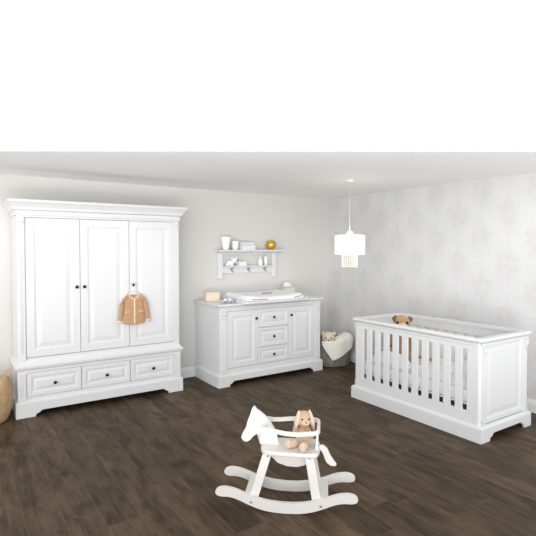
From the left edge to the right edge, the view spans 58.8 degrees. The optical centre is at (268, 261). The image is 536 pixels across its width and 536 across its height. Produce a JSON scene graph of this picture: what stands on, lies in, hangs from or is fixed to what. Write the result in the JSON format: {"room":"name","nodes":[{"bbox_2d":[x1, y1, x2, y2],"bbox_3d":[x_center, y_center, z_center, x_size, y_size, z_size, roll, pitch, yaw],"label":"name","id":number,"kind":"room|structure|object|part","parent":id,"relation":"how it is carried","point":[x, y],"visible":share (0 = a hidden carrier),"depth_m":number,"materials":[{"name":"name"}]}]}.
{"room":"children's room","nodes":[
{"label":"children's room","id":0,"kind":"room"},
{"bbox_2d":[0,174,327,390],"bbox_3d":[-1.722,0.280,5.508,6.457,2.349,0.120,-1,2,-34],"label":"wall","id":1,"kind":"structure","parent":0,"point":[298,226],"depth_m":6.07,"materials":[{"name":"grey paint"}]},
{"bbox_2d":[181,366,194,377],"bbox_3d":[-1.734,1.394,5.447,6.337,0.125,0.016,-1,2,-34],"label":"baseboard","id":2,"kind":"structure","parent":1,"relation":"attached to","point":[186,372],"depth_m":5.93,"materials":[{"name":"white paint"}]},
{"bbox_2d":[214,250,283,278],"bbox_3d":[-0.238,0.031,6.322,0.992,0.375,0.160,-1,2,-34],"label":"wall shelf","id":3,"kind":"object","parent":1,"relation":"attached to","point":[271,268],"visible":1,"depth_m":6.32,"materials":[{"name":"white paint"}]},
{"bbox_2d":[220,237,230,249],"bbox_3d":[-0.544,-0.236,6.106,0.142,0.168,0.142,-1,2,-34],"label":"vase","id":4,"kind":"object","parent":3,"relation":"on","point":[225,241],"visible":1,"depth_m":6.06,"materials":[{"name":"white ceramic"}]},
{"bbox_2d":[226,256,236,265],"bbox_3d":[-0.481,-0.004,6.159,0.174,0.125,0.085,-1,2,-34],"label":"elephant","id":5,"kind":"object","parent":3,"relation":"on","point":[233,260],"visible":1,"depth_m":6.15},
{"bbox_2d":[231,241,238,249],"bbox_3d":[-0.430,-0.210,6.183,0.104,0.113,0.104,-1,2,-34],"label":"beaker","id":6,"kind":"object","parent":3,"relation":"on","point":[235,244],"visible":1,"depth_m":6.15,"materials":[{"name":"white ceramic"}]},
{"bbox_2d":[236,261,246,265],"bbox_3d":[-0.352,0.025,6.265,0.124,0.058,0.074,-1,2,-34],"label":"box","id":7,"kind":"object","parent":3,"relation":"on","point":[239,263],"visible":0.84,"depth_m":6.23,"materials":[{"name":"white cardboard"}]},
{"bbox_2d":[238,245,255,249],"bbox_3d":[-0.285,-0.188,6.286,0.218,0.062,0.116,-1,2,-37],"label":"gift box","id":8,"kind":"object","parent":3,"relation":"on","point":[240,247],"visible":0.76,"depth_m":6.23,"materials":[{"name":"white cardboard"}]},
{"bbox_2d":[239,242,254,244],"bbox_3d":[-0.291,-0.237,6.281,0.200,0.030,0.100,-1,2,-37],"label":"picture book","id":9,"kind":"object","parent":8,"relation":"on","point":[240,243],"visible":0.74,"depth_m":6.22,"materials":[{"name":"white paper"}]},
{"bbox_3d":[-0.282,0.107,6.374,0.770,0.080,0.028,-1,2,-34],"label":"hook rail","id":10,"kind":"part","parent":3,"relation":"part of","materials":[{"name":"white paint"}]},
{"bbox_3d":[-0.282,-0.108,6.368,0.770,0.030,0.030,-1,2,-34],"label":"rail","id":11,"kind":"part","parent":3,"relation":"part of","materials":[{"name":"white paint"}]},
{"bbox_2d":[258,255,262,264],"bbox_3d":[-0.108,-0.017,6.421,0.064,0.133,0.064,-1,2,-34],"label":"lotion bottle","id":12,"kind":"object","parent":3,"relation":"on","point":[260,262],"visible":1,"depth_m":6.40,"materials":[{"name":"white plastic"}]},
{"bbox_2d":[266,240,275,249],"bbox_3d":[0.038,-0.234,6.495,0.139,0.144,0.139,-1,2,-34],"label":"ball","id":13,"kind":"object","parent":3,"relation":"on","point":[270,244],"visible":1,"depth_m":6.45,"materials":[{"name":"metal"}]},
{"bbox_2d":[0,361,535,535],"bbox_3d":[-0.053,1.590,1.545,8.120,0.060,8.620,-1,2,-34],"label":"floor","id":14,"kind":"structure","parent":0,"point":[150,463],"depth_m":3.50,"materials":[{"name":"brown wood"}]},
{"bbox_2d":[0,369,12,423],"bbox_3d":[-2.602,1.249,4.392,0.432,0.469,0.432,-1,2,-34],"label":"seagrass basket","id":15,"kind":"object","parent":14,"relation":"on","point":[6,393],"visible":1,"depth_m":4.36,"materials":[{"name":"beige wicker"}]},
{"bbox_2d":[2,198,187,419],"bbox_3d":[-1.779,0.434,5.070,1.780,2.065,0.511,-1,2,-34],"label":"wardrobe","id":16,"kind":"object","parent":14,"relation":"on","point":[74,264],"visible":0.99,"depth_m":4.83,"materials":[{"name":"white paint"}]},
{"bbox_3d":[-2.098,0.246,4.650,0.488,1.332,0.022,-1,2,-34],"label":"door","id":17,"kind":"part","parent":16,"relation":"part of","materials":[{"name":"white paint"}]},
{"bbox_3d":[-2.092,1.173,4.664,0.491,0.226,0.022,-1,2,-34],"label":"drawer","id":18,"kind":"part","parent":16,"relation":"part of","materials":[{"name":"white paint"}]},
{"bbox_3d":[-1.779,-0.525,5.045,1.780,0.147,0.511,-1,2,-34],"label":"cornice","id":19,"kind":"part","parent":16,"relation":"part of","materials":[{"name":"white paint"}]},
{"bbox_3d":[-1.791,0.978,5.102,1.688,0.085,0.469,-1,2,-34],"label":"waist moulding","id":20,"kind":"part","parent":16,"relation":"part of","materials":[{"name":"white paint"}]},
{"bbox_3d":[-1.791,1.319,5.112,1.680,0.024,0.467,-1,2,-34],"label":"plinth moulding","id":21,"kind":"part","parent":16,"relation":"part of","materials":[{"name":"white paint"}]},
{"bbox_3d":[-1.687,0.239,4.925,0.491,1.332,0.022,-1,2,-34],"label":"door","id":22,"kind":"part","parent":16,"relation":"part of","materials":[{"name":"white paint"}]},
{"bbox_3d":[-1.679,1.166,4.940,0.487,0.226,0.022,-1,2,-34],"label":"drawer","id":23,"kind":"part","parent":16,"relation":"part of","materials":[{"name":"white paint"}]},
{"bbox_3d":[-1.275,0.232,5.200,0.490,1.332,0.022,-1,2,-34],"label":"door","id":24,"kind":"part","parent":16,"relation":"part of","materials":[{"name":"white paint"}]},
{"bbox_3d":[-1.266,1.159,5.215,0.491,0.226,0.022,-1,2,-34],"label":"drawer","id":25,"kind":"part","parent":16,"relation":"part of","materials":[{"name":"white paint"}]},
{"bbox_3d":[-1.426,0.304,5.048,0.236,0.165,0.020,-1,2,-34],"label":"clothes hanger","id":26,"kind":"object","parent":16,"relation":"hanging from","visible":0},
{"bbox_2d":[117,293,149,323],"bbox_3d":[-1.425,0.497,5.051,0.354,0.332,0.064,-1,2,-34],"label":"cardigan","id":27,"kind":"object","parent":26,"relation":"hanging from","point":[133,306],"visible":1,"depth_m":5.03,"materials":[{"name":"fabric"}]},
{"bbox_2d":[194,295,323,388],"bbox_3d":[-0.096,0.957,6.121,1.568,0.963,0.655,-1,2,-34],"label":"dresser","id":28,"kind":"object","parent":14,"relation":"on","point":[236,341],"visible":0.98,"depth_m":5.79,"materials":[{"name":"white paint"}]},
{"bbox_2d":[203,291,219,301],"bbox_3d":[-0.696,0.426,5.836,0.176,0.112,0.126,-1,2,-26],"label":"wooden box","id":29,"kind":"object","parent":28,"relation":"on","point":[209,296],"visible":1,"depth_m":5.78,"materials":[{"name":"brown wood"}]},
{"bbox_3d":[-0.696,0.381,5.835,0.176,0.022,0.126,-1,2,-26],"label":"box lid","id":30,"kind":"part","parent":29,"relation":"part of","materials":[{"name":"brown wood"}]},
{"bbox_2d":[221,297,234,302],"bbox_3d":[-0.474,0.449,5.634,0.164,0.077,0.121,0,2,-12],"label":"cloth","id":31,"kind":"object","parent":28,"relation":"on","point":[224,300],"visible":1,"depth_m":5.59,"materials":[{"name":"white fabric"}]},
{"bbox_3d":[-0.302,0.911,5.645,0.410,0.663,0.022,-1,2,-34],"label":"door","id":32,"kind":"part","parent":28,"relation":"part of","materials":[{"name":"white paint"}]},
{"bbox_3d":[-0.100,1.302,6.137,1.549,0.024,0.640,-1,2,-34],"label":"plinth moulding","id":33,"kind":"part","parent":28,"relation":"part of","materials":[{"name":"white paint"}]},
{"bbox_2d":[194,295,323,309],"bbox_3d":[-0.096,0.507,6.109,1.568,0.063,0.655,-1,2,-34],"label":"countertop","id":34,"kind":"structure","parent":28,"relation":"on","point":[219,305],"depth_m":5.74,"materials":[{"name":"white paint"}]},
{"bbox_2d":[220,295,309,303],"bbox_3d":[-0.067,0.452,6.058,0.970,0.050,0.750,-1,2,-34],"label":"board","id":35,"kind":"object","parent":28,"relation":"on","point":[237,300],"visible":0.4,"depth_m":5.71,"materials":[{"name":"white paint"}]},
{"bbox_3d":[-0.464,0.448,5.806,0.020,0.029,0.678,-1,2,-34],"label":"rail","id":36,"kind":"part","parent":35,"relation":"part of","materials":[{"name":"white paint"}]},
{"bbox_2d":[224,289,303,301],"bbox_3d":[-0.056,0.420,6.040,0.894,0.070,0.656,-1,2,-34],"label":"changing pad","id":37,"kind":"object","parent":35,"relation":"on","point":[275,294],"visible":0.94,"depth_m":5.90,"materials":[{"name":"white fabric"}]},
{"bbox_3d":[0.060,0.683,5.880,0.446,0.221,0.022,-1,2,-34],"label":"drawer","id":38,"kind":"part","parent":28,"relation":"part of","materials":[{"name":"white paint"}]},
{"bbox_3d":[0.060,0.917,5.887,0.446,0.232,0.022,-1,2,-34],"label":"drawer","id":39,"kind":"part","parent":28,"relation":"part of","materials":[{"name":"white paint"}]},
{"bbox_3d":[0.060,1.138,5.893,0.446,0.196,0.022,-1,2,-34],"label":"drawer","id":40,"kind":"part","parent":28,"relation":"part of","materials":[{"name":"white paint"}]},
{"bbox_2d":[281,287,294,291],"bbox_3d":[0.273,0.410,6.627,0.176,0.103,0.106,-1,2,-34],"label":"storage box","id":41,"kind":"object","parent":28,"relation":"on","point":[292,289],"visible":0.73,"depth_m":6.60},
{"bbox_2d":[283,282,291,286],"bbox_3d":[0.265,0.321,6.620,0.147,0.079,0.092,-1,2,-34],"label":"folded cloth","id":42,"kind":"object","parent":41,"relation":"on","point":[286,284],"visible":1,"depth_m":6.58,"materials":[{"name":"white fabric"}]},
{"bbox_3d":[0.421,0.898,6.128,0.410,0.663,0.022,-1,2,-34],"label":"door","id":43,"kind":"part","parent":28,"relation":"part of","materials":[{"name":"white paint"}]},
{"bbox_2d":[215,405,357,513],"bbox_3d":[0.121,1.219,3.011,0.865,0.601,0.299,0,2,7],"label":"rocking horse","id":44,"kind":"object","parent":14,"relation":"on","point":[258,423],"visible":0.99,"depth_m":2.93},
{"bbox_3d":[-0.096,1.428,3.042,0.070,0.020,0.245,0,2,7],"label":"footboard","id":45,"kind":"part","parent":44,"relation":"part of","materials":[{"name":"white wood"}]},
{"bbox_3d":[-0.053,1.336,2.936,0.144,0.298,0.047,0,2,7],"label":"leg","id":46,"kind":"part","parent":44,"relation":"part of","materials":[{"name":"white wood"}]},
{"bbox_3d":[0.149,1.032,3.003,0.357,0.051,0.264,0,2,7],"label":"seat rail","id":47,"kind":"part","parent":44,"relation":"part of","materials":[{"name":"white wood"}]},
{"bbox_3d":[0.141,1.172,3.007,0.369,0.026,0.244,0,2,7],"label":"seat","id":48,"kind":"part","parent":44,"relation":"part of","materials":[{"name":"white wood"}]},
{"bbox_2d":[285,410,314,452],"bbox_3d":[0.202,1.045,2.966,0.150,0.231,0.174,1,2,35],"label":"rabbit","id":49,"kind":"object","parent":44,"relation":"on","point":[303,418],"visible":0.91,"depth_m":2.96},
{"bbox_3d":[0.153,1.125,2.966,0.114,0.068,0.053,-1,2,-32],"label":"leg","id":50,"kind":"part","parent":49,"relation":"part of","materials":[{"name":"beige fabric"}]},
{"bbox_3d":[0.219,1.128,2.921,0.053,0.069,0.109,1,2,20],"label":"leg","id":51,"kind":"part","parent":49,"relation":"part of","materials":[{"name":"beige fabric"}]},
{"bbox_3d":[0.276,1.337,2.897,0.106,0.298,0.047,0,2,7],"label":"leg","id":52,"kind":"part","parent":44,"relation":"part of","materials":[{"name":"white wood"}]},
{"bbox_3d":[0.307,1.104,2.986,0.024,0.120,0.109,0,2,7],"label":"backrest","id":53,"kind":"part","parent":44,"relation":"part of","materials":[{"name":"white wood"}]},
{"bbox_3d":[0.298,1.332,3.092,0.106,0.298,0.047,0,2,7],"label":"leg","id":54,"kind":"part","parent":44,"relation":"part of","materials":[{"name":"white wood"}]},
{"bbox_3d":[0.341,1.433,2.991,0.070,0.020,0.245,0,2,7],"label":"footboard","id":55,"kind":"part","parent":44,"relation":"part of","materials":[{"name":"white wood"}]},
{"bbox_2d":[320,335,349,366],"bbox_3d":[0.886,1.251,6.686,0.552,0.344,0.552,-1,2,-34],"label":"wicker basket","id":56,"kind":"object","parent":14,"relation":"on","point":[344,360],"visible":0.42,"depth_m":6.46,"materials":[{"name":"grey wicker"}]},
{"bbox_2d":[321,332,335,340],"bbox_3d":[0.824,1.159,6.535,0.181,0.402,0.190,1,2,44],"label":"teddy bear","id":57,"kind":"object","parent":56,"relation":"in","point":[326,336],"visible":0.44,"depth_m":6.48},
{"bbox_2d":[322,332,352,360],"bbox_3d":[0.956,1.163,6.526,0.500,0.348,0.267,-1,2,-34],"label":"cushion","id":58,"kind":"object","parent":56,"relation":"in","point":[343,342],"visible":0.98,"depth_m":6.39,"materials":[{"name":"white fabric"}]},
{"bbox_2d":[351,312,531,443],"bbox_3d":[1.642,1.044,4.726,0.787,0.864,1.527,-1,2,-34],"label":"crib","id":59,"kind":"object","parent":14,"relation":"on","point":[496,358],"visible":0.91,"depth_m":4.28,"materials":[{"name":"white paint"}]},
{"bbox_3d":[0.975,0.981,5.125,0.062,0.701,0.060,-1,2,-34],"label":"corner post","id":60,"kind":"part","parent":59,"relation":"part of","materials":[{"name":"white paint"}]},
{"bbox_3d":[1.245,0.971,5.319,0.603,0.693,0.024,-1,2,-34],"label":"panel","id":61,"kind":"part","parent":59,"relation":"part of","materials":[{"name":"white paint"}]},
{"bbox_2d":[365,358,466,401],"bbox_3d":[1.642,1.130,4.728,0.650,0.110,1.380,-1,2,-34],"label":"mattress","id":62,"kind":"object","parent":59,"relation":"on","point":[419,359],"visible":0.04,"depth_m":4.47,"materials":[{"name":"white fabric"}]},
{"bbox_2d":[372,351,410,371],"bbox_3d":[1.258,0.991,4.859,0.150,0.159,0.520,-1,2,-34],"label":"cushion","id":63,"kind":"object","parent":62,"relation":"on","point":[400,355],"visible":0.39,"depth_m":4.77,"materials":[{"name":"white fabric"}]},
{"bbox_2d":[390,315,412,362],"bbox_3d":[1.415,0.815,5.034,0.338,0.496,0.291,0,2,16],"label":"teddy bear","id":64,"kind":"object","parent":62,"relation":"on","point":[400,319],"visible":0.38,"depth_m":4.99},
{"bbox_2d":[409,358,466,387],"bbox_3d":[1.798,1.015,4.456,0.570,0.131,0.720,-1,2,-34],"label":"duvet","id":65,"kind":"object","parent":62,"relation":"on","point":[441,359],"visible":0.19,"depth_m":4.41,"materials":[{"name":"white fabric"}]},
{"bbox_2d":[418,340,466,361],"bbox_3d":[1.801,0.955,5.046,0.033,0.220,1.000,-1,2,-34],"label":"bumper cover","id":66,"kind":"object","parent":62,"relation":"on","point":[420,341],"visible":0.13,"depth_m":4.99,"materials":[{"name":"white fabric"}]},
{"bbox_3d":[1.335,0.670,4.511,0.010,0.022,1.367,-1,2,-34],"label":"moulding","id":67,"kind":"part","parent":59,"relation":"part of","materials":[{"name":"white paint"}]},
{"bbox_3d":[1.642,1.351,4.734,0.778,0.024,1.518,-1,2,-34],"label":"plinth moulding","id":68,"kind":"part","parent":59,"relation":"part of","materials":[{"name":"white paint"}]},
{"bbox_3d":[1.756,1.011,3.955,0.062,0.701,0.060,-1,2,-34],"label":"corner post","id":69,"kind":"part","parent":59,"relation":"part of","materials":[{"name":"white paint"}]},
{"bbox_3d":[2.039,1.003,4.130,0.603,0.693,0.024,-1,2,-34],"label":"panel","id":70,"kind":"part","parent":59,"relation":"part of","materials":[{"name":"white paint"}]},
{"bbox_3d":[2.050,0.683,4.104,0.719,0.026,0.016,-1,2,-34],"label":"moulding","id":71,"kind":"part","parent":59,"relation":"part of","materials":[{"name":"white paint"}]},
{"bbox_3d":[2.309,1.002,4.324,0.062,0.701,0.060,-1,2,-34],"label":"corner post","id":72,"kind":"part","parent":59,"relation":"part of","materials":[{"name":"white paint"}]},
{"bbox_2d":[0,147,535,198],"bbox_3d":[-0.549,-0.863,3.720,6.457,0.030,4.344,-1,2,-34],"label":"ceiling","id":73,"kind":"structure","parent":0,"point":[307,172],"depth_m":4.27,"materials":[{"name":"paint"}]},
{"bbox_2d":[334,179,364,267],"bbox_3d":[0.884,-0.411,5.155,0.330,0.948,0.331,-1,2,-34],"label":"pendant lamp","id":74,"kind":"object","parent":73,"relation":"hanging from","point":[349,243],"visible":1,"depth_m":5.05,"materials":[{"name":"white fabric"}]},
{"bbox_3d":[0.884,-0.179,5.161,0.330,0.208,0.331,-1,2,-34],"label":"lamp shade","id":75,"kind":"part","parent":74,"relation":"part of","materials":[{"name":"white fabric"}]},
{"bbox_3d":[0.884,-0.004,5.166,0.178,0.135,0.177,-1,2,-34],"label":"lamp shade","id":76,"kind":"part","parent":74,"relation":"part of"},
{"bbox_2d":[327,172,535,399],"bbox_3d":[2.120,0.281,5.461,0.120,2.349,4.224,-1,2,-34],"label":"wall","id":77,"kind":"structure","parent":0,"point":[464,250],"depth_m":5.48,"materials":[{"name":"paper"}]},
{"bbox_2d":[350,352,535,412],"bbox_3d":[2.067,1.394,5.446,0.016,0.125,4.208,-1,2,-34],"label":"baseboard","id":78,"kind":"structure","parent":77,"relation":"attached to","point":[531,404],"depth_m":4.68,"materials":[{"name":"white paint"}]}
]}

